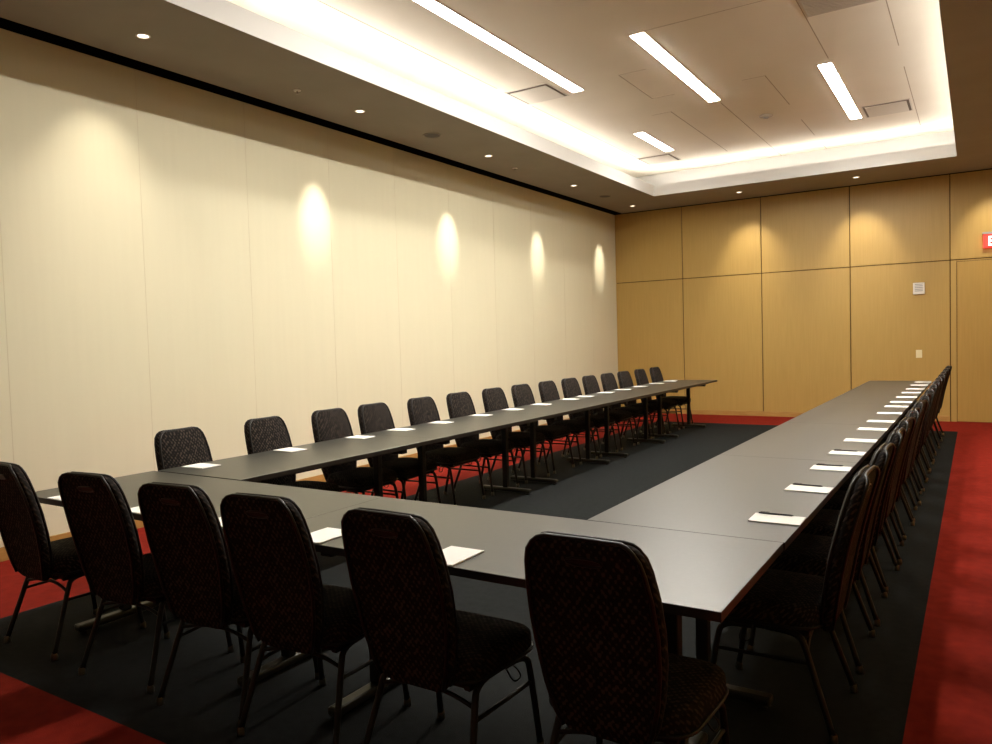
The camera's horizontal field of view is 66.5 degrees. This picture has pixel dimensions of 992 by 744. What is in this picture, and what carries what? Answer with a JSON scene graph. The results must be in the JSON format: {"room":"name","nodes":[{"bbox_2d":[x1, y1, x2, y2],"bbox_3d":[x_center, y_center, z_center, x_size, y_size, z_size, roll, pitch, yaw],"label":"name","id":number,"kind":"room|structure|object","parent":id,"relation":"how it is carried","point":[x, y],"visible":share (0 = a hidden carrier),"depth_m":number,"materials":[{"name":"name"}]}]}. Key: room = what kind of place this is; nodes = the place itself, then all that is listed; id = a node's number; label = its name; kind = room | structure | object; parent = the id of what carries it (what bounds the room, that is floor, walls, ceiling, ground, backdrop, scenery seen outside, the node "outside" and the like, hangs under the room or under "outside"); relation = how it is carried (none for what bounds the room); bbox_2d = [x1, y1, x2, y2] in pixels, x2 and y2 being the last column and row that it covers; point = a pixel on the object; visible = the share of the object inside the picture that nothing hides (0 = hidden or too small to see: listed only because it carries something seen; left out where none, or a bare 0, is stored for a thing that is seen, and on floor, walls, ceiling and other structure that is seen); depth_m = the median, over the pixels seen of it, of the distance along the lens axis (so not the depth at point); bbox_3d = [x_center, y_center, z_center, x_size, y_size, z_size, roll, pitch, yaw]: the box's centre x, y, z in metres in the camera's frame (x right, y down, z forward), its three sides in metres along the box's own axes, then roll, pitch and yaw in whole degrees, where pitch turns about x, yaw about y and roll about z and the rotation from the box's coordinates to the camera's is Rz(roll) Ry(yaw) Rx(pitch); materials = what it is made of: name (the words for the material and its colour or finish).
{"room":"conference room","nodes":[
{"label":"conference room","id":0,"kind":"room"},
{"bbox_2d":[0,28,617,547],"bbox_3d":[-1.653,-0.736,8.434,0.121,3.790,14.920,0,3,32],"label":"wall","id":1,"kind":"structure","parent":0,"point":[174,255],"depth_m":7.05,"materials":[{"name":"beige paint"}]},
{"bbox_2d":[0,410,603,561],"bbox_3d":[-1.575,1.110,8.427,0.014,0.100,14.800,0,3,32],"label":"baseboard","id":2,"kind":"structure","parent":1,"relation":"attached to","point":[139,524],"depth_m":6.28,"materials":[{"name":"brown wood"}]},
{"bbox_2d":[0,413,991,743],"bbox_3d":[1.526,1.154,6.458,7.560,0.001,15.000,0,3,32],"label":"floor","id":3,"kind":"structure","parent":0,"point":[926,678],"depth_m":3.48,"materials":[{"name":"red carpet"}]},
{"bbox_2d":[0,461,145,660],"bbox_3d":[-2.225,0.897,3.878,0.487,0.954,0.587,0,3,32],"label":"banquet chair","id":4,"kind":"object","parent":3,"relation":"on","point":[24,532],"visible":0.69,"depth_m":3.69,"materials":[{"name":"black fabric"}]},
{"bbox_2d":[58,471,233,693],"bbox_3d":[-1.622,0.895,3.495,0.487,0.954,0.587,0,3,27],"label":"banquet chair","id":5,"kind":"object","parent":3,"relation":"on","point":[99,516],"visible":0.74,"depth_m":3.30,"materials":[{"name":"black fabric"}]},
{"bbox_2d":[154,426,225,540],"bbox_3d":[-1.835,0.844,4.836,0.587,0.954,0.487,0,3,30],"label":"banquet chair","id":6,"kind":"object","parent":3,"relation":"on","point":[179,447],"visible":0.18,"depth_m":4.88,"materials":[{"name":"black fabric"}]},
{"bbox_2d":[36,471,380,688],"bbox_3d":[-1.506,0.987,3.806,1.829,0.737,0.762,0,3,32],"label":"conference table","id":7,"kind":"object","parent":3,"relation":"on","point":[312,502],"visible":0.36,"depth_m":3.85,"materials":[{"name":"grey laminate"}]},
{"bbox_2d":[47,495,60,500],"bbox_3d":[-2.155,0.632,3.860,0.140,0.005,0.192,0,3,32],"label":"notepad","id":8,"kind":"object","parent":7,"relation":"on","point":[54,497],"visible":0.24,"depth_m":3.80,"materials":[{"name":"white paper"}]},
{"bbox_2d":[131,506,140,513],"bbox_3d":[-1.612,0.631,3.514,0.140,0.005,0.192,0,3,32],"label":"notepad","id":9,"kind":"object","parent":7,"relation":"on","point":[136,510],"visible":0.2,"depth_m":3.45,"materials":[{"name":"white paper"}]},
{"bbox_2d":[137,482,318,727],"bbox_3d":[-1.124,0.895,3.179,0.487,0.954,0.587,0,3,27],"label":"banquet chair","id":10,"kind":"object","parent":3,"relation":"on","point":[185,536],"visible":0.77,"depth_m":2.98,"materials":[{"name":"black fabric"}]},
{"bbox_2d":[244,416,339,491],"bbox_3d":[-1.460,0.808,5.426,0.587,0.954,0.487,0,3,31],"label":"banquet chair","id":11,"kind":"object","parent":3,"relation":"on","point":[270,433],"visible":0.27,"depth_m":5.46,"materials":[{"name":"black fabric"}]},
{"bbox_2d":[158,434,438,496],"bbox_3d":[-1.237,0.920,5.186,0.762,0.737,1.829,0,3,32],"label":"conference table","id":12,"kind":"object","parent":3,"relation":"on","point":[262,467],"visible":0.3,"depth_m":5.00,"materials":[{"name":"black laminate"}]},
{"bbox_2d":[182,463,219,468],"bbox_3d":[-1.840,0.586,4.718,0.192,0.005,0.140,0,3,30],"label":"notepad","id":13,"kind":"object","parent":12,"relation":"on","point":[198,465],"visible":1,"depth_m":4.70,"materials":[{"name":"white paper"}]},
{"bbox_2d":[273,447,306,451],"bbox_3d":[-1.451,0.548,5.329,0.192,0.005,0.140,0,3,35],"label":"notepad","id":14,"kind":"object","parent":12,"relation":"on","point":[289,449],"visible":1,"depth_m":5.32,"materials":[{"name":"white paper"}]},
{"bbox_2d":[345,435,374,438],"bbox_3d":[-1.068,0.511,5.932,0.192,0.005,0.140,0,3,33],"label":"notepad","id":15,"kind":"object","parent":12,"relation":"on","point":[355,436],"visible":1,"depth_m":5.91,"materials":[{"name":"white paper"}]},
{"bbox_2d":[220,492,410,743],"bbox_3d":[-0.699,0.894,2.908,0.487,0.954,0.587,0,3,28],"label":"banquet chair","id":16,"kind":"object","parent":3,"relation":"on","point":[287,605],"visible":0.84,"depth_m":2.72,"materials":[{"name":"black fabric"}]},
{"bbox_2d":[311,408,398,498],"bbox_3d":[-1.116,0.774,5.967,0.587,0.954,0.487,0,3,33],"label":"banquet chair","id":17,"kind":"object","parent":3,"relation":"on","point":[327,424],"visible":0.72,"depth_m":5.95,"materials":[{"name":"black fabric"}]},
{"bbox_2d":[357,402,441,503],"bbox_3d":[-0.832,0.747,6.414,0.587,0.954,0.487,0,3,33],"label":"banquet chair","id":18,"kind":"object","parent":3,"relation":"on","point":[374,417],"visible":0.59,"depth_m":6.40,"materials":[{"name":"black fabric"}]},
{"bbox_2d":[341,507,544,743],"bbox_3d":[-0.190,0.893,2.584,0.487,0.954,0.587,0,3,32],"label":"banquet chair","id":19,"kind":"object","parent":3,"relation":"on","point":[415,634],"visible":1,"depth_m":2.41,"materials":[{"name":"black fabric"}]},
{"bbox_2d":[407,396,485,504],"bbox_3d":[-0.478,0.713,6.971,0.587,0.954,0.487,0,3,34],"label":"banquet chair","id":20,"kind":"object","parent":3,"relation":"on","point":[421,410],"visible":0.79,"depth_m":6.95,"materials":[{"name":"black fabric"}]},
{"bbox_2d":[367,412,552,501],"bbox_3d":[-0.257,0.825,6.729,0.762,0.737,1.829,0,3,32],"label":"conference table","id":21,"kind":"object","parent":3,"relation":"on","point":[465,426],"visible":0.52,"depth_m":6.58,"materials":[{"name":"black laminate"}]},
{"bbox_2d":[387,428,414,430],"bbox_3d":[-0.796,0.485,6.359,0.192,0.005,0.140,0,3,30],"label":"notepad","id":22,"kind":"object","parent":21,"relation":"on","point":[395,429],"visible":1,"depth_m":6.34,"materials":[{"name":"white paper"}]},
{"bbox_2d":[429,421,452,423],"bbox_3d":[-0.498,0.456,6.828,0.192,0.005,0.140,0,3,32],"label":"notepad","id":23,"kind":"object","parent":21,"relation":"on","point":[434,422],"visible":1,"depth_m":6.81,"materials":[{"name":"white paper"}]},
{"bbox_2d":[469,414,490,415],"bbox_3d":[-0.149,0.422,7.377,0.192,0.005,0.140,0,3,30],"label":"notepad","id":24,"kind":"object","parent":21,"relation":"on","point":[474,414],"visible":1,"depth_m":7.36,"materials":[{"name":"white paper"}]},
{"bbox_2d":[446,392,518,495],"bbox_3d":[-0.151,0.681,7.485,0.587,0.954,0.487,0,3,34],"label":"banquet chair","id":25,"kind":"object","parent":3,"relation":"on","point":[459,404],"visible":0.73,"depth_m":7.45,"materials":[{"name":"black fabric"}]},
{"bbox_2d":[482,387,549,483],"bbox_3d":[0.192,0.648,8.024,0.587,0.954,0.487,0,3,34],"label":"banquet chair","id":26,"kind":"object","parent":3,"relation":"on","point":[494,399],"visible":0.7,"depth_m":8.00,"materials":[{"name":"black fabric"}]},
{"bbox_2d":[511,384,574,473],"bbox_3d":[0.513,0.617,8.529,0.587,0.954,0.487,0,3,33],"label":"banquet chair","id":27,"kind":"object","parent":3,"relation":"on","point":[522,395],"visible":0.61,"depth_m":8.50,"materials":[{"name":"black fabric"}]},
{"bbox_2d":[306,497,782,743],"bbox_3d":[0.038,0.985,2.824,1.829,0.737,0.762,0,3,32],"label":"conference table","id":28,"kind":"object","parent":3,"relation":"on","point":[702,576],"visible":0.42,"depth_m":2.63,"materials":[{"name":"black laminate"}]},
{"bbox_2d":[311,527,341,543],"bbox_3d":[-0.664,0.629,2.912,0.140,0.005,0.192,0,3,31],"label":"notepad","id":29,"kind":"object","parent":28,"relation":"on","point":[326,534],"visible":0.53,"depth_m":2.91,"materials":[{"name":"white paper"}]},
{"bbox_2d":[443,546,483,566],"bbox_3d":[-0.150,0.628,2.585,0.140,0.005,0.192,0,3,32],"label":"notepad","id":30,"kind":"object","parent":28,"relation":"on","point":[454,555],"visible":0.71,"depth_m":2.59,"materials":[{"name":"white paper"}]},
{"bbox_2d":[490,398,626,484],"bbox_3d":[0.724,0.730,8.271,0.762,0.737,1.829,0,3,32],"label":"conference table","id":31,"kind":"object","parent":3,"relation":"on","point":[557,408],"visible":0.88,"depth_m":8.02,"materials":[{"name":"black laminate"}]},
{"bbox_2d":[538,380,597,464],"bbox_3d":[0.850,0.584,9.059,0.587,0.954,0.487,0,3,32],"label":"banquet chair","id":32,"kind":"object","parent":3,"relation":"on","point":[548,391],"visible":0.6,"depth_m":9.02,"materials":[{"name":"black fabric"}]},
{"bbox_2d":[561,378,617,456],"bbox_3d":[1.167,0.553,9.558,0.587,0.954,0.487,0,3,35],"label":"banquet chair","id":33,"kind":"object","parent":3,"relation":"on","point":[570,387],"visible":0.56,"depth_m":9.54,"materials":[{"name":"black fabric"}]},
{"bbox_2d":[582,375,635,449],"bbox_3d":[1.487,0.522,10.062,0.587,0.954,0.487,0,3,32],"label":"banquet chair","id":34,"kind":"object","parent":3,"relation":"on","point":[590,384],"visible":0.59,"depth_m":10.02,"materials":[{"name":"black fabric"}]},
{"bbox_2d":[570,387,678,457],"bbox_3d":[1.704,0.635,9.813,0.762,0.737,1.829,0,3,32],"label":"conference table","id":35,"kind":"object","parent":3,"relation":"on","point":[634,393],"visible":0.71,"depth_m":9.60,"materials":[{"name":"black laminate"}]},
{"bbox_2d":[601,373,651,443],"bbox_3d":[1.804,0.492,10.560,0.587,0.954,0.487,0,3,33],"label":"banquet chair","id":36,"kind":"object","parent":3,"relation":"on","point":[608,380],"visible":0.53,"depth_m":10.53,"materials":[{"name":"black fabric"}]},
{"bbox_2d":[524,531,729,743],"bbox_3d":[0.384,0.892,2.219,0.487,0.954,0.587,0,3,32],"label":"banquet chair","id":37,"kind":"object","parent":3,"relation":"on","point":[596,613],"visible":1,"depth_m":2.04,"materials":[{"name":"black fabric"}]},
{"bbox_2d":[617,371,665,438],"bbox_3d":[2.115,0.462,11.049,0.587,0.954,0.487,0,3,33],"label":"banquet chair","id":38,"kind":"object","parent":3,"relation":"on","point":[624,377],"visible":0.47,"depth_m":11.02,"materials":[{"name":"black fabric"}]},
{"bbox_2d":[634,369,679,432],"bbox_3d":[2.462,0.428,11.595,0.587,0.954,0.487,0,3,31],"label":"banquet chair","id":39,"kind":"object","parent":3,"relation":"on","point":[641,377],"visible":0.63,"depth_m":11.55,"materials":[{"name":"black fabric"}]},
{"bbox_2d":[649,367,693,428],"bbox_3d":[2.806,0.395,12.136,0.587,0.954,0.487,0,3,33],"label":"banquet chair","id":40,"kind":"object","parent":3,"relation":"on","point":[655,372],"visible":0.46,"depth_m":12.10,"materials":[{"name":"black fabric"}]},
{"bbox_2d":[628,380,716,438],"bbox_3d":[2.685,0.541,11.355,0.762,0.737,1.829,0,3,32],"label":"conference table","id":41,"kind":"object","parent":3,"relation":"on","point":[681,384],"visible":0.81,"depth_m":11.11,"materials":[{"name":"black laminate"}]},
{"bbox_2d":[588,455,856,708],"bbox_3d":[1.192,0.916,3.627,0.762,0.737,1.829,0,3,33],"label":"conference table","id":42,"kind":"object","parent":3,"relation":"on","point":[719,495],"visible":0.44,"depth_m":3.29,"materials":[{"name":"black laminate"}]},
{"bbox_2d":[748,513,805,525],"bbox_3d":[1.099,0.576,2.956,0.192,0.005,0.140,0,3,32],"label":"notepad","id":43,"kind":"object","parent":42,"relation":"on","point":[757,517],"visible":1,"depth_m":2.94,"materials":[{"name":"white paper"}]},
{"bbox_2d":[759,511,793,515],"bbox_3d":[1.116,0.564,3.011,0.134,0.010,0.008,0,3,31],"label":"pen","id":44,"kind":"object","parent":43,"relation":"on","point":[761,512],"visible":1,"depth_m":3.01,"materials":[{"name":"black plastic"}]},
{"bbox_2d":[784,484,833,493],"bbox_3d":[1.450,0.542,3.502,0.192,0.005,0.140,0,3,34],"label":"notepad","id":45,"kind":"object","parent":42,"relation":"on","point":[798,488],"visible":1,"depth_m":3.49,"materials":[{"name":"white paper"}]},
{"bbox_2d":[793,483,822,486],"bbox_3d":[1.467,0.531,3.556,0.134,0.010,0.008,0,3,34],"label":"pen","id":46,"kind":"object","parent":45,"relation":"on","point":[793,483],"visible":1,"depth_m":3.56,"materials":[{"name":"black plastic"}]},
{"bbox_2d":[810,465,852,471],"bbox_3d":[1.777,0.511,4.009,0.192,0.005,0.140,0,3,31],"label":"notepad","id":47,"kind":"object","parent":42,"relation":"on","point":[814,467],"visible":1,"depth_m":3.99,"materials":[{"name":"white paper"}]},
{"bbox_2d":[816,463,842,465],"bbox_3d":[1.795,0.499,4.064,0.134,0.010,0.008,0,3,30],"label":"pen","id":48,"kind":"object","parent":47,"relation":"on","point":[818,463],"visible":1,"depth_m":4.07,"materials":[{"name":"black plastic"}]},
{"bbox_2d":[711,465,879,743],"bbox_3d":[1.165,0.837,2.965,0.587,0.954,0.487,0,3,34],"label":"banquet chair","id":49,"kind":"object","parent":3,"relation":"on","point":[794,604],"visible":0.84,"depth_m":2.80,"materials":[{"name":"black fabric"}]},
{"bbox_2d":[720,422,890,467],"bbox_3d":[2.180,0.821,5.165,0.762,0.737,1.829,0,3,33],"label":"conference table","id":50,"kind":"object","parent":3,"relation":"on","point":[788,440],"visible":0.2,"depth_m":4.97,"materials":[{"name":"black laminate"}]},
{"bbox_2d":[828,450,866,455],"bbox_3d":[2.083,0.481,4.484,0.192,0.005,0.140,0,3,34],"label":"notepad","id":51,"kind":"object","parent":50,"relation":"on","point":[851,453],"visible":1,"depth_m":4.47,"materials":[{"name":"white paper"}]},
{"bbox_2d":[834,449,856,451],"bbox_3d":[2.101,0.470,4.538,0.134,0.010,0.008,0,3,31],"label":"pen","id":52,"kind":"object","parent":51,"relation":"on","point":[834,449],"visible":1,"depth_m":4.54,"materials":[{"name":"black plastic"}]},
{"bbox_2d":[843,438,877,442],"bbox_3d":[2.399,0.451,4.974,0.192,0.005,0.140,0,3,32],"label":"notepad","id":53,"kind":"object","parent":50,"relation":"on","point":[846,439],"visible":1,"depth_m":4.96,"materials":[{"name":"white paper"}]},
{"bbox_2d":[857,427,887,430],"bbox_3d":[2.748,0.418,5.516,0.192,0.005,0.140,0,3,34],"label":"notepad","id":54,"kind":"object","parent":50,"relation":"on","point":[859,428],"visible":1,"depth_m":5.50,"materials":[{"name":"white paper"}]},
{"bbox_2d":[747,442,895,673],"bbox_3d":[1.515,0.803,3.512,0.587,0.954,0.487,0,3,33],"label":"banquet chair","id":55,"kind":"object","parent":3,"relation":"on","point":[808,553],"visible":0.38,"depth_m":3.38,"materials":[{"name":"black fabric"}]},
{"bbox_2d":[787,403,909,428],"bbox_3d":[3.168,0.727,6.702,0.762,0.737,1.829,0,3,33],"label":"conference table","id":56,"kind":"object","parent":3,"relation":"on","point":[827,413],"visible":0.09,"depth_m":6.56,"materials":[{"name":"black laminate"}]},
{"bbox_2d":[866,420,894,422],"bbox_3d":[3.040,0.390,5.969,0.192,0.005,0.140,0,3,34],"label":"notepad","id":57,"kind":"object","parent":56,"relation":"on","point":[877,421],"visible":1,"depth_m":5.95,"materials":[{"name":"white paper"}]},
{"bbox_2d":[877,412,902,414],"bbox_3d":[3.397,0.355,6.524,0.192,0.005,0.140,0,3,31],"label":"notepad","id":58,"kind":"object","parent":56,"relation":"on","point":[899,413],"visible":1,"depth_m":6.51,"materials":[{"name":"white paper"}]},
{"bbox_2d":[885,405,908,407],"bbox_3d":[3.741,0.323,7.057,0.192,0.005,0.140,0,3,33],"label":"notepad","id":59,"kind":"object","parent":56,"relation":"on","point":[886,405],"visible":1,"depth_m":7.03,"materials":[{"name":"white paper"}]},
{"bbox_2d":[801,427,905,626],"bbox_3d":[1.842,0.772,4.021,0.587,0.954,0.487,0,3,31],"label":"banquet chair","id":60,"kind":"object","parent":3,"relation":"on","point":[824,523],"visible":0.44,"depth_m":3.87,"materials":[{"name":"black"}]},
{"bbox_2d":[822,417,914,592],"bbox_3d":[2.145,0.743,4.494,0.587,0.954,0.487,0,3,35],"label":"banquet chair","id":61,"kind":"object","parent":3,"relation":"on","point":[835,502],"visible":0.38,"depth_m":4.42,"materials":[{"name":"black"}]},
{"bbox_2d":[825,390,922,406],"bbox_3d":[4.157,0.631,8.239,0.762,0.737,1.829,0,3,33],"label":"conference table","id":62,"kind":"object","parent":3,"relation":"on","point":[852,396],"visible":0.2,"depth_m":8.16,"materials":[{"name":"black laminate"}]},
{"bbox_2d":[890,401,912,402],"bbox_3d":[4.003,0.297,7.463,0.192,0.005,0.140,0,3,33],"label":"notepad","id":63,"kind":"object","parent":62,"relation":"on","point":[891,401],"visible":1,"depth_m":7.45,"materials":[{"name":"white paper"}]},
{"bbox_2d":[896,396,916,397],"bbox_3d":[4.340,0.265,7.986,0.192,0.005,0.140,0,3,31],"label":"notepad","id":64,"kind":"object","parent":62,"relation":"on","point":[897,396],"visible":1,"depth_m":7.97,"materials":[{"name":"white paper"}]},
{"bbox_2d":[838,407,919,564],"bbox_3d":[2.462,0.712,4.988,0.587,0.954,0.487,0,3,30],"label":"banquet chair","id":65,"kind":"object","parent":3,"relation":"on","point":[913,412],"visible":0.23,"depth_m":4.75,"materials":[{"name":"black"}]},
{"bbox_2d":[851,399,927,539],"bbox_3d":[2.808,0.679,5.527,0.587,0.954,0.487,0,3,35],"label":"banquet chair","id":66,"kind":"object","parent":3,"relation":"on","point":[921,404],"visible":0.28,"depth_m":5.46,"materials":[{"name":"black fabric"}]},
{"bbox_2d":[852,381,931,391],"bbox_3d":[5.145,0.537,9.777,0.762,0.737,1.829,0,3,33],"label":"conference table","id":67,"kind":"object","parent":3,"relation":"on","point":[870,385],"visible":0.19,"depth_m":9.68,"materials":[{"name":"black laminate"}]},
{"bbox_2d":[906,388,924,389],"bbox_3d":[5.002,0.202,9.015,0.192,0.005,0.140,0,3,33],"label":"notepad","id":68,"kind":"object","parent":67,"relation":"on","point":[906,388],"visible":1,"depth_m":9.02,"materials":[{"name":"white paper"}]},
{"bbox_2d":[864,394,930,521],"bbox_3d":[3.101,0.651,5.983,0.587,0.954,0.487,0,3,31],"label":"banquet chair","id":69,"kind":"object","parent":3,"relation":"on","point":[924,396],"visible":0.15,"depth_m":5.85,"materials":[{"name":"black fabric"}]},
{"bbox_2d":[872,388,934,504],"bbox_3d":[3.457,0.616,6.539,0.587,0.954,0.487,0,3,30],"label":"banquet chair","id":70,"kind":"object","parent":3,"relation":"on","point":[931,392],"visible":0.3,"depth_m":6.29,"materials":[{"name":"black fabric"}]},
{"bbox_2d":[882,383,938,491],"bbox_3d":[3.783,0.585,7.047,0.587,0.954,0.487,0,3,32],"label":"banquet chair","id":71,"kind":"object","parent":3,"relation":"on","point":[935,386],"visible":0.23,"depth_m":6.83,"materials":[{"name":"black fabric"}]},
{"bbox_2d":[889,380,940,480],"bbox_3d":[4.076,0.557,7.504,0.587,0.954,0.487,0,3,32],"label":"banquet chair","id":72,"kind":"object","parent":3,"relation":"on","point":[938,382],"visible":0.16,"depth_m":7.47,"materials":[{"name":"black fabric"}]},
{"bbox_2d":[894,376,943,470],"bbox_3d":[4.396,0.526,8.002,0.587,0.954,0.487,0,3,33],"label":"banquet chair","id":73,"kind":"object","parent":3,"relation":"on","point":[941,378],"visible":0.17,"depth_m":7.99,"materials":[{"name":"black fabric"}]},
{"bbox_2d":[900,373,945,461],"bbox_3d":[4.731,0.494,8.525,0.587,0.954,0.487,0,3,32],"label":"banquet chair","id":74,"kind":"object","parent":3,"relation":"on","point":[941,374],"visible":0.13,"depth_m":8.32,"materials":[{"name":"black fabric"}]},
{"bbox_2d":[905,370,948,453],"bbox_3d":[5.055,0.463,9.030,0.587,0.954,0.487,0,3,35],"label":"banquet chair","id":75,"kind":"object","parent":3,"relation":"on","point":[946,372],"visible":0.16,"depth_m":9.02,"materials":[{"name":"black fabric"}]},
{"bbox_2d":[909,368,950,445],"bbox_3d":[5.421,0.427,9.601,0.587,0.954,0.487,0,3,35],"label":"banquet chair","id":76,"kind":"object","parent":3,"relation":"on","point":[945,369],"visible":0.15,"depth_m":9.61,"materials":[{"name":"black fabric"}]},
{"bbox_2d":[913,365,951,439],"bbox_3d":[5.763,0.395,10.135,0.587,0.954,0.487,0,3,34],"label":"banquet chair","id":77,"kind":"object","parent":3,"relation":"on","point":[948,366],"visible":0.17,"depth_m":10.16,"materials":[{"name":"black fabric"}]},
{"bbox_2d":[0,0,991,212],"bbox_3d":[1.471,-2.649,6.208,7.172,0.040,14.715,0,3,32],"label":"ceiling","id":78,"kind":"structure","parent":0,"point":[182,41],"depth_m":7.01,"materials":[{"name":"grey paint"}]},
{"bbox_2d":[135,33,150,38],"bbox_3d":[-2.606,-2.480,5.581,0.104,0.006,0.104,0,3,32],"label":"recessed light","id":79,"kind":"object","parent":78,"relation":"in","point":[139,35],"visible":1,"depth_m":5.58,"materials":[{"name":"beige plastic"}]},
{"bbox_2d":[423,133,440,137],"bbox_3d":[-0.720,-2.659,8.503,0.210,0.008,0.210,0,3,32],"label":"ceiling speaker","id":80,"kind":"object","parent":78,"relation":"attached to","point":[426,135],"visible":1,"depth_m":8.50,"materials":[{"name":"grey paint"}]},
{"bbox_2d":[165,0,956,195],"bbox_3d":[1.350,-2.729,6.580,4.371,0.175,11.660,0,3,32],"label":"cove","id":81,"kind":"structure","parent":78,"relation":"attached to","point":[225,12],"depth_m":8.17,"materials":[{"name":"grey paint"}]},
{"bbox_2d":[226,0,953,176],"bbox_3d":[1.337,-3.155,6.562,5.671,0.052,12.960,0,3,32],"label":"ceiling","id":82,"kind":"structure","parent":0,"point":[759,57],"depth_m":7.84,"materials":[{"name":"white paint"}]},
{"bbox_2d":[412,0,584,92],"bbox_3d":[-0.037,-3.109,7.088,0.154,0.009,3.654,0,3,32],"label":"recessed light","id":83,"kind":"object","parent":82,"relation":"in","point":[434,6],"visible":1,"depth_m":7.12,"materials":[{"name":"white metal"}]},
{"bbox_2d":[505,83,568,104],"bbox_3d":[0.474,-3.189,8.693,0.550,0.016,0.540,0,3,32],"label":"ceiling vent","id":84,"kind":"object","parent":82,"relation":"in","point":[545,91],"visible":1,"depth_m":8.65,"materials":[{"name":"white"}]},
{"bbox_2d":[633,131,673,150],"bbox_3d":[2.311,-3.346,11.004,0.154,0.009,1.274,0,3,32],"label":"recessed light","id":85,"kind":"object","parent":82,"relation":"in","point":[642,135],"visible":1,"depth_m":10.95,"materials":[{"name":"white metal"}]},
{"bbox_2d":[636,153,680,164],"bbox_3d":[2.608,-3.397,12.087,0.550,0.016,0.550,0,3,32],"label":"ceiling vent","id":86,"kind":"object","parent":82,"relation":"in","point":[668,157],"visible":1,"depth_m":12.03,"materials":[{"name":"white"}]},
{"bbox_2d":[629,31,720,101],"bbox_3d":[1.975,-3.210,8.081,0.154,0.009,2.494,0,3,32],"label":"recessed light","id":87,"kind":"object","parent":82,"relation":"in","point":[643,39],"visible":1,"depth_m":7.87,"materials":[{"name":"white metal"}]},
{"bbox_2d":[759,114,772,118],"bbox_3d":[3.511,-3.316,9.827,0.170,0.036,0.170,0,3,32],"label":"smoke detector","id":88,"kind":"object","parent":82,"relation":"attached to","point":[764,116],"visible":1,"depth_m":9.80,"materials":[{"name":"beige plastic"}]},
{"bbox_2d":[635,130,954,185],"bbox_3d":[1.345,-2.906,6.572,5.671,0.450,12.960,0,3,32],"label":"trim","id":89,"kind":"structure","parent":82,"relation":"attached to","point":[941,138],"depth_m":11.91,"materials":[{"name":"grey"}]},
{"bbox_2d":[797,0,878,16],"bbox_3d":[2.703,-3.141,6.086,0.600,0.018,1.240,0,3,32],"label":"ceiling vent","id":90,"kind":"object","parent":82,"relation":"in","point":[810,8],"visible":1,"depth_m":6.50,"materials":[{"name":"white metal"}]},
{"bbox_2d":[817,62,861,118],"bbox_3d":[4.129,-3.313,9.019,0.154,0.009,2.494,0,3,32],"label":"recessed light","id":91,"kind":"object","parent":82,"relation":"in","point":[829,72],"visible":1,"depth_m":8.82,"materials":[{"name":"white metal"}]},
{"bbox_2d":[861,98,912,117],"bbox_3d":[5.003,-3.363,9.665,0.550,0.016,0.590,0,3,32],"label":"ceiling vent","id":92,"kind":"object","parent":82,"relation":"in","point":[904,105],"visible":1,"depth_m":9.62,"materials":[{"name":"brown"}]},
{"bbox_2d":[615,169,991,422],"bbox_3d":[5.468,-1.125,12.664,7.560,3.790,0.120,0,3,32],"label":"wall","id":93,"kind":"structure","parent":0,"point":[795,302],"depth_m":12.79,"materials":[{"name":"brown wood"}]},
{"bbox_2d":[662,409,949,421],"bbox_3d":[4.713,0.730,13.177,5.498,0.085,0.013,0,3,32],"label":"baseboard","id":94,"kind":"structure","parent":93,"relation":"attached to","point":[684,411],"depth_m":13.33,"materials":[{"name":"brown wood"}]},
{"bbox_2d":[913,282,924,293],"bbox_3d":[6.617,-1.308,11.829,0.160,0.180,0.033,0,3,32],"label":"wall control","id":95,"kind":"object","parent":93,"relation":"attached to","point":[918,288],"visible":1,"depth_m":11.82,"materials":[{"name":"beige plastic"}]},
{"bbox_2d":[916,350,921,357],"bbox_3d":[6.650,-0.285,11.883,0.084,0.124,0.013,0,3,32],"label":"light switch","id":96,"kind":"object","parent":93,"relation":"attached to","point":[918,352],"visible":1,"depth_m":11.88,"materials":[{"name":"beige plastic"}]},
{"bbox_2d":[957,259,991,421],"bbox_3d":[7.490,-0.461,11.323,0.991,2.449,0.077,0,3,32],"label":"door","id":97,"kind":"structure","parent":93,"relation":"in","point":[974,278],"depth_m":11.49,"materials":[{"name":"brown wood"}]},
{"bbox_2d":[982,231,991,247],"bbox_3d":[7.474,-1.976,11.228,0.420,0.235,0.059,0,3,32],"label":"exit sign","id":98,"kind":"object","parent":93,"relation":"attached to","point":[987,236],"visible":1,"depth_m":11.29,"materials":[{"name":"red plastic"}]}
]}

